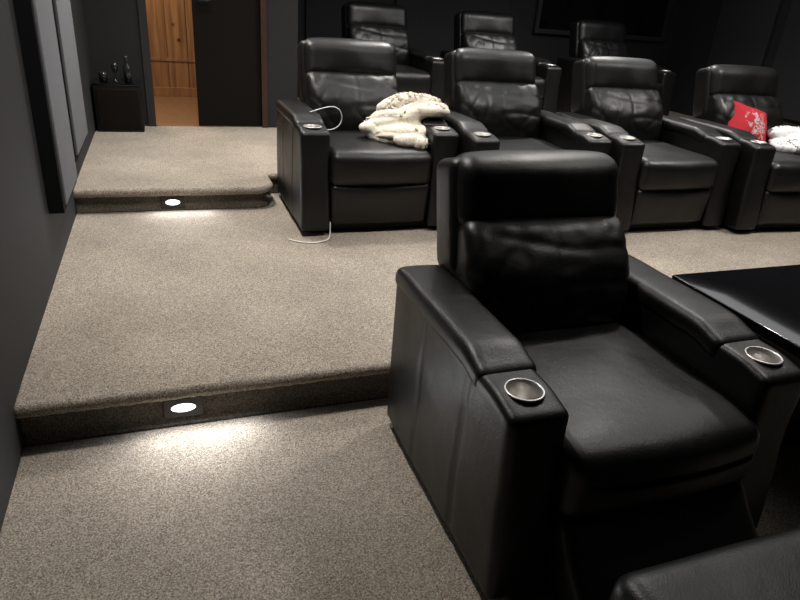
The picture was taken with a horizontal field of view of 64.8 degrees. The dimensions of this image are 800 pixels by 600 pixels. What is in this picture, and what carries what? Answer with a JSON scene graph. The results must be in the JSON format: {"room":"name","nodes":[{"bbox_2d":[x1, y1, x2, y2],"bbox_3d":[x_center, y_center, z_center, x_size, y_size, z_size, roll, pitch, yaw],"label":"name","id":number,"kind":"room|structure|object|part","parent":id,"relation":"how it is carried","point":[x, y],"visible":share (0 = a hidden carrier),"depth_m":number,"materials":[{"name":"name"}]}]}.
{"room":"home theater","nodes":[
{"label":"home theater","id":0,"kind":"room"},
{"bbox_2d":[0,0,96,531],"bbox_3d":[-1.142,-0.592,1.331,0.120,2.850,8.500,-5,27,-19],"label":"wall","id":1,"kind":"structure","parent":0,"point":[33,241],"depth_m":2.34,"materials":[{"name":"grey paint"}]},
{"bbox_2d":[13,0,76,213],"bbox_3d":[-1.581,-1.413,2.690,0.075,2.000,0.540,-5,27,-19],"label":"acoustic panel","id":2,"kind":"object","parent":1,"relation":"attached to","point":[35,21],"visible":1,"depth_m":2.76,"materials":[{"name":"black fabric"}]},
{"bbox_2d":[52,0,87,161],"bbox_3d":[-1.810,-1.748,3.262,0.075,1.920,0.660,-5,27,-19],"label":"acoustic panel","id":3,"kind":"object","parent":1,"relation":"attached to","point":[62,12],"visible":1,"depth_m":3.40,"materials":[{"name":"grey fabric"}]},
{"bbox_2d":[145,0,196,87],"bbox_3d":[-2.834,-3.324,6.302,3.736,2.432,0.080,-5,27,-19],"label":"wall","id":4,"kind":"structure","parent":0,"point":[170,22],"depth_m":6.71,"materials":[{"name":"brown wood"}]},
{"bbox_2d":[151,57,196,96],"bbox_3d":[-2.908,-2.379,6.684,3.700,0.390,0.035,-5,27,-19],"label":"baseboard","id":5,"kind":"structure","parent":4,"relation":"attached to","point":[158,91],"depth_m":6.87,"materials":[{"name":"brown wood"}]},
{"bbox_2d":[73,96,278,213],"bbox_3d":[-0.151,-1.722,6.405,8.602,0.151,4.445,-5,27,-19],"label":"floor","id":6,"kind":"structure","parent":0,"point":[207,166],"depth_m":4.32,"materials":[{"name":"carpet"}]},
{"bbox_2d":[91,78,144,131],"bbox_3d":[-2.285,-1.586,5.137,0.360,0.378,0.277,-5,27,-19],"label":"base cabinet","id":7,"kind":"object","parent":6,"relation":"on","point":[118,105],"visible":0.98,"depth_m":5.02,"materials":[{"name":"black wood"}]},
{"bbox_2d":[98,71,107,81],"bbox_3d":[-2.346,-1.765,4.980,0.068,0.070,0.068,-5,27,-19],"label":"tumbler","id":8,"kind":"object","parent":7,"relation":"on","point":[103,76],"visible":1,"depth_m":4.96,"materials":[{"name":"clear glass"}]},
{"bbox_2d":[111,62,118,81],"bbox_3d":[-2.268,-1.816,5.020,0.056,0.140,0.056,-5,27,-19],"label":"wine glass","id":9,"kind":"object","parent":7,"relation":"on","point":[114,65],"visible":1,"depth_m":5.00,"materials":[{"name":"black"}]},
{"bbox_3d":[-2.242,-1.524,5.029,0.310,0.305,0.012,-5,27,-19],"label":"door","id":10,"kind":"part","parent":7,"relation":"part of","materials":[{"name":"black paint"}]},
{"bbox_2d":[123,55,131,82],"bbox_3d":[-2.171,-1.838,5.011,0.064,0.200,0.064,-5,27,-19],"label":"bottle","id":11,"kind":"object","parent":7,"relation":"on","point":[127,74],"visible":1,"depth_m":5.00,"materials":[{"name":"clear glass"}]},
{"bbox_2d":[160,196,184,208],"bbox_3d":[-1.400,-0.603,3.883,0.136,0.080,0.021,-5,27,-19],"label":"step light","id":12,"kind":"object","parent":6,"relation":"on","point":[167,202],"visible":1,"depth_m":3.88,"materials":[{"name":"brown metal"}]},
{"bbox_2d":[82,0,681,127],"bbox_3d":[0.573,-3.140,6.531,6.930,2.452,1.500,-5,27,-19],"label":"wall","id":13,"kind":"structure","parent":0,"point":[112,28],"depth_m":5.47,"materials":[{"name":"black paint"}]},
{"bbox_2d":[137,0,155,125],"bbox_3d":[-1.612,-2.501,5.167,1.020,2.102,0.140,-5,27,-19],"label":"trim","id":14,"kind":"structure","parent":13,"relation":"attached to","point":[142,13],"depth_m":5.18,"materials":[{"name":"grey paint"}]},
{"bbox_2d":[191,0,261,125],"bbox_3d":[-1.434,-2.471,5.199,0.545,2.034,0.090,-5,27,-19],"label":"door","id":15,"kind":"structure","parent":13,"relation":"in","point":[226,33],"depth_m":5.40,"materials":[{"name":"black paint"}]},
{"bbox_2d":[259,0,267,127],"bbox_3d":[-1.167,-2.511,5.336,0.050,2.042,0.140,-5,27,-19],"label":"trim","id":16,"kind":"structure","parent":13,"relation":"attached to","point":[263,13],"depth_m":5.48,"materials":[{"name":"brown wood"}]},
{"bbox_2d":[305,0,378,39],"bbox_3d":[-0.601,-3.394,6.684,0.800,1.400,0.049,-5,27,-19],"label":"acoustic panel","id":17,"kind":"object","parent":13,"relation":"attached to","point":[322,17],"visible":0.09,"depth_m":6.76,"materials":[{"name":"grey fabric"}]},
{"bbox_2d":[532,0,672,41],"bbox_3d":[2.562,-3.763,7.731,1.940,1.000,0.059,-5,27,-19],"label":"acoustic panel","id":18,"kind":"object","parent":13,"relation":"attached to","point":[647,20],"visible":0.83,"depth_m":7.83,"materials":[{"name":"black fabric"}]},
{"bbox_2d":[0,398,799,599],"bbox_3d":[2.697,1.178,1.486,7.030,0.100,4.815,-5,27,-19],"label":"floor","id":19,"kind":"structure","parent":0,"point":[327,502],"depth_m":1.91,"materials":[{"name":"carpet"}]},
{"bbox_2d":[387,149,799,599],"bbox_3d":[0.580,0.161,1.939,0.962,1.030,1.183,-5,27,-19],"label":"recliner chair","id":20,"kind":"object","parent":19,"relation":"on","point":[576,414],"visible":1,"depth_m":1.79,"materials":[{"name":"black leather"}]},
{"bbox_3d":[0.181,0.350,1.926,0.174,0.580,0.871,-5,27,-19],"label":"armrest","id":21,"kind":"part","parent":20,"relation":"part of","materials":[{"name":"black leather"}]},
{"bbox_3d":[0.449,-0.112,2.248,0.645,0.774,0.344,-5,27,-19],"label":"backrest","id":22,"kind":"part","parent":20,"relation":"part of","materials":[{"name":"black leather"}]},
{"bbox_2d":[456,149,617,223],"bbox_3d":[0.460,-0.378,2.151,0.612,0.260,0.218,-5,27,-19],"label":"cushion","id":23,"kind":"object","parent":20,"relation":"on","point":[493,186],"depth_m":2.05,"materials":[{"name":"black leather"}]},
{"bbox_2d":[454,216,629,333],"bbox_3d":[0.486,-0.074,2.151,0.612,0.413,0.286,-5,27,-19],"label":"lumbar cushion","id":24,"kind":"object","parent":20,"relation":"on","point":[535,274],"depth_m":2.04,"materials":[{"name":"black leather"}]},
{"bbox_2d":[513,321,759,517],"bbox_3d":[0.589,0.301,1.944,0.616,0.243,0.776,-5,27,-19],"label":"seat cushion","id":25,"kind":"object","parent":20,"relation":"on","point":[653,431],"depth_m":1.70,"materials":[{"name":"black leather"}]},
{"bbox_3d":[0.922,0.288,2.186,0.174,0.580,0.871,-5,27,-19],"label":"armrest","id":26,"kind":"part","parent":20,"relation":"part of","materials":[{"name":"black leather"}]},
{"bbox_2d":[610,526,799,599],"bbox_3d":[0.911,0.806,1.294,0.932,0.468,0.502,-5,27,-19],"label":"ottoman","id":27,"kind":"object","parent":19,"relation":"on","point":[767,567],"visible":1,"depth_m":1.26,"materials":[{"name":"black leather"}]},
{"bbox_2d":[672,264,799,446],"bbox_3d":[1.643,0.295,2.344,1.110,0.600,0.770,-5,27,-19],"label":"side table","id":28,"kind":"object","parent":19,"relation":"on","point":[766,299],"visible":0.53,"depth_m":2.23,"materials":[{"name":"black paint"}]},
{"bbox_2d":[14,193,799,446],"bbox_3d":[1.115,-1.005,5.488,6.933,0.176,5.438,-5,27,-19],"label":"platform","id":29,"kind":"structure","parent":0,"point":[146,309],"depth_m":2.75,"materials":[{"name":"carpet"}]},
{"bbox_2d":[162,396,203,418],"bbox_3d":[-0.777,0.383,2.260,0.136,0.080,0.021,-5,27,-19],"label":"step light","id":30,"kind":"object","parent":29,"relation":"on","point":[189,406],"visible":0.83,"depth_m":2.25,"materials":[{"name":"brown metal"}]},
{"bbox_2d":[288,222,330,242],"bbox_3d":[-0.504,-0.380,3.571,0.246,0.098,0.081,-5,27,-19],"label":"cable","id":31,"kind":"object","parent":29,"relation":"on","point":[330,222],"visible":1,"depth_m":3.57,"materials":[{"name":"white plastic"}]},
{"bbox_2d":[276,37,458,231],"bbox_3d":[-0.241,-1.065,3.976,0.962,1.030,1.011,-5,27,-19],"label":"recliner chair","id":32,"kind":"object","parent":29,"relation":"on","point":[346,178],"visible":0.84,"depth_m":3.75,"materials":[{"name":"black leather"}]},
{"bbox_3d":[-0.611,-0.839,3.891,0.174,0.580,0.871,-5,27,-19],"label":"armrest","id":33,"kind":"part","parent":32,"relation":"part of","materials":[{"name":"black leather"}]},
{"bbox_2d":[310,106,341,129],"bbox_3d":[-0.428,-1.069,3.732,0.144,0.164,0.176,13,27,17],"label":"charging cable","id":34,"kind":"object","parent":32,"relation":"on","point":[327,106],"visible":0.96,"depth_m":3.69,"materials":[{"name":"white plastic"}]},
{"bbox_3d":[-0.344,-1.301,4.212,0.645,0.774,0.343,-5,27,-19],"label":"backrest","id":35,"kind":"part","parent":32,"relation":"part of","materials":[{"name":"black leather"}]},
{"bbox_2d":[303,37,394,75],"bbox_3d":[-0.332,-1.567,4.116,0.612,0.260,0.218,-5,27,-19],"label":"cushion","id":36,"kind":"object","parent":32,"relation":"on","point":[321,55],"depth_m":4.02,"materials":[{"name":"black leather"}]},
{"bbox_2d":[305,71,398,130],"bbox_3d":[-0.307,-1.263,4.116,0.612,0.413,0.286,-5,27,-19],"label":"lumbar cushion","id":37,"kind":"object","parent":32,"relation":"on","point":[357,94],"depth_m":3.99,"materials":[{"name":"black leather"}]},
{"bbox_2d":[329,130,431,185],"bbox_3d":[-0.207,-0.896,3.919,0.616,0.237,0.749,-5,27,-19],"label":"seat cushion","id":38,"kind":"object","parent":32,"relation":"on","point":[355,159],"depth_m":3.62,"materials":[{"name":"black leather"}]},
{"bbox_2d":[359,92,449,148],"bbox_3d":[0.034,-1.109,3.875,0.450,0.308,0.471,17,28,25],"label":"throw blanket","id":39,"kind":"object","parent":32,"relation":"on","point":[397,119],"visible":0.95,"depth_m":3.79,"materials":[{"name":"white fabric"}]},
{"bbox_3d":[0.130,-0.901,4.150,0.174,0.580,0.871,-5,27,-19],"label":"armrest","id":40,"kind":"part","parent":32,"relation":"part of","materials":[{"name":"black leather"}]},
{"bbox_2d":[443,48,611,155],"bbox_3d":[0.726,-1.069,4.153,0.962,1.030,1.011,-5,27,-19],"label":"recliner chair","id":41,"kind":"object","parent":29,"relation":"on","point":[491,96],"visible":0.49,"depth_m":4.16,"materials":[{"name":"black leather"}]},
{"bbox_3d":[0.624,-1.306,4.389,0.645,0.774,0.343,-5,27,-19],"label":"backrest","id":42,"kind":"part","parent":41,"relation":"part of","materials":[{"name":"black leather"}]},
{"bbox_3d":[0.356,-0.843,4.068,0.174,0.580,0.871,-5,27,-19],"label":"armrest","id":43,"kind":"part","parent":41,"relation":"part of","materials":[{"name":"black leather"}]},
{"bbox_2d":[454,48,535,83],"bbox_3d":[0.635,-1.571,4.293,0.612,0.260,0.218,-5,27,-19],"label":"cushion","id":44,"kind":"object","parent":41,"relation":"on","point":[471,65],"depth_m":4.20,"materials":[{"name":"black leather"}]},
{"bbox_2d":[453,80,540,137],"bbox_3d":[0.660,-1.267,4.293,0.612,0.413,0.286,-5,27,-19],"label":"lumbar cushion","id":45,"kind":"object","parent":41,"relation":"on","point":[507,108],"depth_m":4.19,"materials":[{"name":"black leather"}]},
{"bbox_2d":[496,137,565,149],"bbox_3d":[0.760,-0.901,4.096,0.616,0.237,0.749,-5,27,-19],"label":"seat cushion","id":46,"kind":"object","parent":41,"relation":"on","point":[506,143],"depth_m":4.10,"materials":[{"name":"black leather"}]},
{"bbox_3d":[1.097,-0.905,4.328,0.174,0.580,0.871,-5,27,-19],"label":"armrest","id":47,"kind":"part","parent":41,"relation":"part of","materials":[{"name":"black leather"}]},
{"bbox_2d":[555,56,740,229],"bbox_3d":[1.670,-1.116,4.415,0.962,1.030,1.011,-5,27,-19],"label":"recliner chair","id":48,"kind":"object","parent":29,"relation":"on","point":[673,172],"visible":0.78,"depth_m":4.25,"materials":[{"name":"black leather"}]},
{"bbox_3d":[1.567,-1.352,4.652,0.645,0.774,0.343,-5,27,-19],"label":"backrest","id":49,"kind":"part","parent":48,"relation":"part of","materials":[{"name":"black leather"}]},
{"bbox_2d":[584,56,657,89],"bbox_3d":[1.579,-1.617,4.556,0.612,0.260,0.218,-5,27,-19],"label":"cushion","id":50,"kind":"object","parent":48,"relation":"on","point":[600,72],"depth_m":4.45,"materials":[{"name":"black leather"}]},
{"bbox_2d":[582,87,662,140],"bbox_3d":[1.604,-1.313,4.555,0.612,0.413,0.286,-5,27,-19],"label":"lumbar cushion","id":51,"kind":"object","parent":48,"relation":"on","point":[638,110],"depth_m":4.45,"materials":[{"name":"black leather"}]},
{"bbox_3d":[1.300,-0.890,4.330,0.174,0.580,0.871,-5,27,-19],"label":"armrest","id":52,"kind":"part","parent":48,"relation":"part of","materials":[{"name":"black leather"}]},
{"bbox_2d":[636,140,718,190],"bbox_3d":[1.704,-0.947,4.359,0.616,0.237,0.749,-5,27,-19],"label":"seat cushion","id":53,"kind":"object","parent":48,"relation":"on","point":[665,165],"depth_m":4.07,"materials":[{"name":"black leather"}]},
{"bbox_3d":[2.041,-0.951,4.590,0.174,0.580,0.871,-5,27,-19],"label":"armrest","id":54,"kind":"part","parent":48,"relation":"part of","materials":[{"name":"black leather"}]},
{"bbox_2d":[677,64,799,229],"bbox_3d":[2.652,-1.139,4.636,0.962,1.030,1.011,-3,26,-16],"label":"recliner chair","id":55,"kind":"object","parent":29,"relation":"on","point":[764,192],"visible":0.61,"depth_m":4.36,"materials":[{"name":"black leather"}]},
{"bbox_3d":[2.569,-1.377,4.878,0.645,0.774,0.343,-3,26,-16],"label":"backrest","id":56,"kind":"part","parent":55,"relation":"part of","materials":[{"name":"black leather"}]},
{"bbox_2d":[705,94,782,142],"bbox_3d":[2.599,-1.337,4.780,0.612,0.413,0.286,-3,26,-16],"label":"lumbar cushion","id":57,"kind":"object","parent":55,"relation":"on","point":[719,108],"depth_m":4.68,"materials":[{"name":"black leather"}]},
{"bbox_2d":[709,64,778,96],"bbox_3d":[2.582,-1.642,4.782,0.612,0.260,0.218,-3,26,-16],"label":"cushion","id":58,"kind":"object","parent":55,"relation":"on","point":[724,79],"depth_m":4.68,"materials":[{"name":"black leather"}]},
{"bbox_2d":[727,101,766,141],"bbox_3d":[2.565,-1.284,4.667,0.405,0.362,0.218,1,26,-8],"label":"throw pillow","id":59,"kind":"object","parent":55,"relation":"on","point":[753,120],"visible":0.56,"depth_m":4.60,"materials":[{"name":"red fabric"}]},
{"bbox_3d":[2.272,-0.923,4.570,0.174,0.580,0.871,-3,26,-16],"label":"armrest","id":60,"kind":"part","parent":55,"relation":"part of","materials":[{"name":"black leather"}]},
{"bbox_2d":[764,151,799,191],"bbox_3d":[2.678,-0.970,4.577,0.616,0.237,0.749,-3,26,-16],"label":"seat cushion","id":61,"kind":"object","parent":55,"relation":"on","point":[783,175],"depth_m":4.22,"materials":[{"name":"black leather"}]},
{"bbox_2d":[767,126,799,153],"bbox_3d":[2.867,-1.160,4.604,0.408,0.190,0.339,-5,27,-19],"label":"throw blanket","id":62,"kind":"object","parent":55,"relation":"on","point":[786,139],"visible":0.85,"depth_m":4.55,"materials":[{"name":"white fabric"}]},
{"bbox_2d":[297,97,692,118],"bbox_3d":[1.425,-2.017,7.067,5.150,0.077,1.920,-5,27,-19],"label":"floor","id":63,"kind":"structure","parent":0,"point":[676,115],"depth_m":8.11,"materials":[{"name":"carpet"}]},
{"bbox_2d":[341,1,443,105],"bbox_3d":[-0.145,-2.261,6.014,0.962,1.030,1.011,-5,27,-19],"label":"recliner chair","id":64,"kind":"object","parent":63,"relation":"on","point":[418,70],"visible":0.4,"depth_m":6.02,"materials":[{"name":"black leather"}]},
{"bbox_3d":[-0.248,-2.498,6.250,0.645,0.774,0.343,-5,27,-19],"label":"backrest","id":65,"kind":"part","parent":64,"relation":"part of","materials":[{"name":"black leather"}]},
{"bbox_2d":[346,1,406,27],"bbox_3d":[-0.236,-2.763,6.154,0.612,0.260,0.218,-5,27,-19],"label":"cushion","id":66,"kind":"object","parent":64,"relation":"on","point":[358,13],"depth_m":6.06,"materials":[{"name":"black leather"}]},
{"bbox_2d":[347,23,409,65],"bbox_3d":[-0.211,-2.459,6.154,0.612,0.413,0.286,-5,27,-19],"label":"lumbar cushion","id":67,"kind":"object","parent":64,"relation":"on","point":[396,34],"depth_m":6.08,"materials":[{"name":"black leather"}]},
{"bbox_2d":[396,64,430,93],"bbox_3d":[-0.111,-2.093,5.957,0.616,0.237,0.749,-5,27,-19],"label":"seat cushion","id":68,"kind":"object","parent":64,"relation":"on","point":[415,78],"depth_m":5.71,"materials":[{"name":"black leather"}]},
{"bbox_3d":[0.226,-2.097,6.188,0.174,0.580,0.871,-5,27,-19],"label":"armrest","id":69,"kind":"part","parent":64,"relation":"part of","materials":[{"name":"black leather"}]},
{"bbox_2d":[440,10,561,112],"bbox_3d":[0.982,-2.332,6.360,0.962,1.030,1.011,-5,27,-19],"label":"recliner chair","id":70,"kind":"object","parent":63,"relation":"on","point":[472,28],"visible":0.27,"depth_m":6.36,"materials":[{"name":"black leather"}]},
{"bbox_3d":[0.879,-2.569,6.597,0.645,0.774,0.343,-5,27,-19],"label":"backrest","id":71,"kind":"part","parent":70,"relation":"part of","materials":[{"name":"black leather"}]},
{"bbox_2d":[461,10,514,34],"bbox_3d":[0.891,-2.834,6.500,0.612,0.260,0.218,-5,27,-19],"label":"cushion","id":72,"kind":"object","parent":70,"relation":"on","point":[472,21],"depth_m":6.40,"materials":[{"name":"black leather"}]},
{"bbox_2d":[460,31,517,49],"bbox_3d":[0.916,-2.530,6.500,0.612,0.413,0.286,-5,27,-19],"label":"lumbar cushion","id":73,"kind":"object","parent":70,"relation":"on","point":[506,40],"depth_m":6.39,"materials":[{"name":"black leather"}]},
{"bbox_2d":[535,76,545,98],"bbox_3d":[1.016,-2.164,6.303,0.616,0.237,0.749,-5,27,-19],"label":"seat cushion","id":74,"kind":"object","parent":70,"relation":"on","point":[540,81],"depth_m":6.09,"materials":[{"name":"black leather"}]},
{"bbox_3d":[1.353,-2.168,6.535,0.174,0.580,0.871,-5,27,-19],"label":"armrest","id":75,"kind":"part","parent":70,"relation":"part of","materials":[{"name":"black leather"}]},
{"bbox_2d":[556,20,676,115],"bbox_3d":[2.299,-2.442,6.821,0.962,1.030,1.011,-5,27,-19],"label":"recliner chair","id":76,"kind":"object","parent":63,"relation":"on","point":[588,38],"visible":0.34,"depth_m":6.83,"materials":[{"name":"black leather"}]},
{"bbox_3d":[1.929,-2.216,6.736,0.174,0.580,0.871,-5,27,-19],"label":"armrest","id":77,"kind":"part","parent":76,"relation":"part of","materials":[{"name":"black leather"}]},
{"bbox_3d":[2.197,-2.678,7.057,0.645,0.774,0.343,-5,27,-19],"label":"backrest","id":78,"kind":"part","parent":76,"relation":"part of","materials":[{"name":"black leather"}]},
{"bbox_2d":[578,20,625,42],"bbox_3d":[2.208,-2.944,6.961,0.612,0.260,0.218,-5,27,-19],"label":"cushion","id":79,"kind":"object","parent":76,"relation":"on","point":[588,30],"depth_m":6.86,"materials":[{"name":"black leather"}]},
{"bbox_2d":[576,40,628,58],"bbox_3d":[2.234,-2.640,6.961,0.612,0.413,0.286,-5,27,-19],"label":"lumbar cushion","id":80,"kind":"object","parent":76,"relation":"on","point":[584,48],"depth_m":6.84,"materials":[{"name":"black leather"}]},
{"bbox_2d":[656,83,661,95],"bbox_3d":[2.333,-2.273,6.764,0.616,0.237,0.749,-5,27,-19],"label":"seat cushion","id":81,"kind":"object","parent":76,"relation":"on","point":[659,85],"depth_m":6.53,"materials":[{"name":"black leather"}]},
{"bbox_3d":[2.670,-2.278,6.995,0.174,0.580,0.871,-5,27,-19],"label":"armrest","id":82,"kind":"part","parent":76,"relation":"part of","materials":[{"name":"black leather"}]},
{"bbox_2d":[665,0,799,124],"bbox_3d":[5.252,-1.443,4.237,0.100,2.850,9.900,-5,27,-19],"label":"wall","id":83,"kind":"structure","parent":0,"point":[697,20],"depth_m":8.02,"materials":[{"name":"black paint"}]},
{"bbox_2d":[706,0,782,66],"bbox_3d":[3.973,-3.174,7.253,0.049,1.300,0.800,-5,27,-19],"label":"acoustic panel","id":84,"kind":"object","parent":83,"relation":"attached to","point":[744,31],"visible":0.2,"depth_m":7.24,"materials":[{"name":"grey fabric"}]}
]}

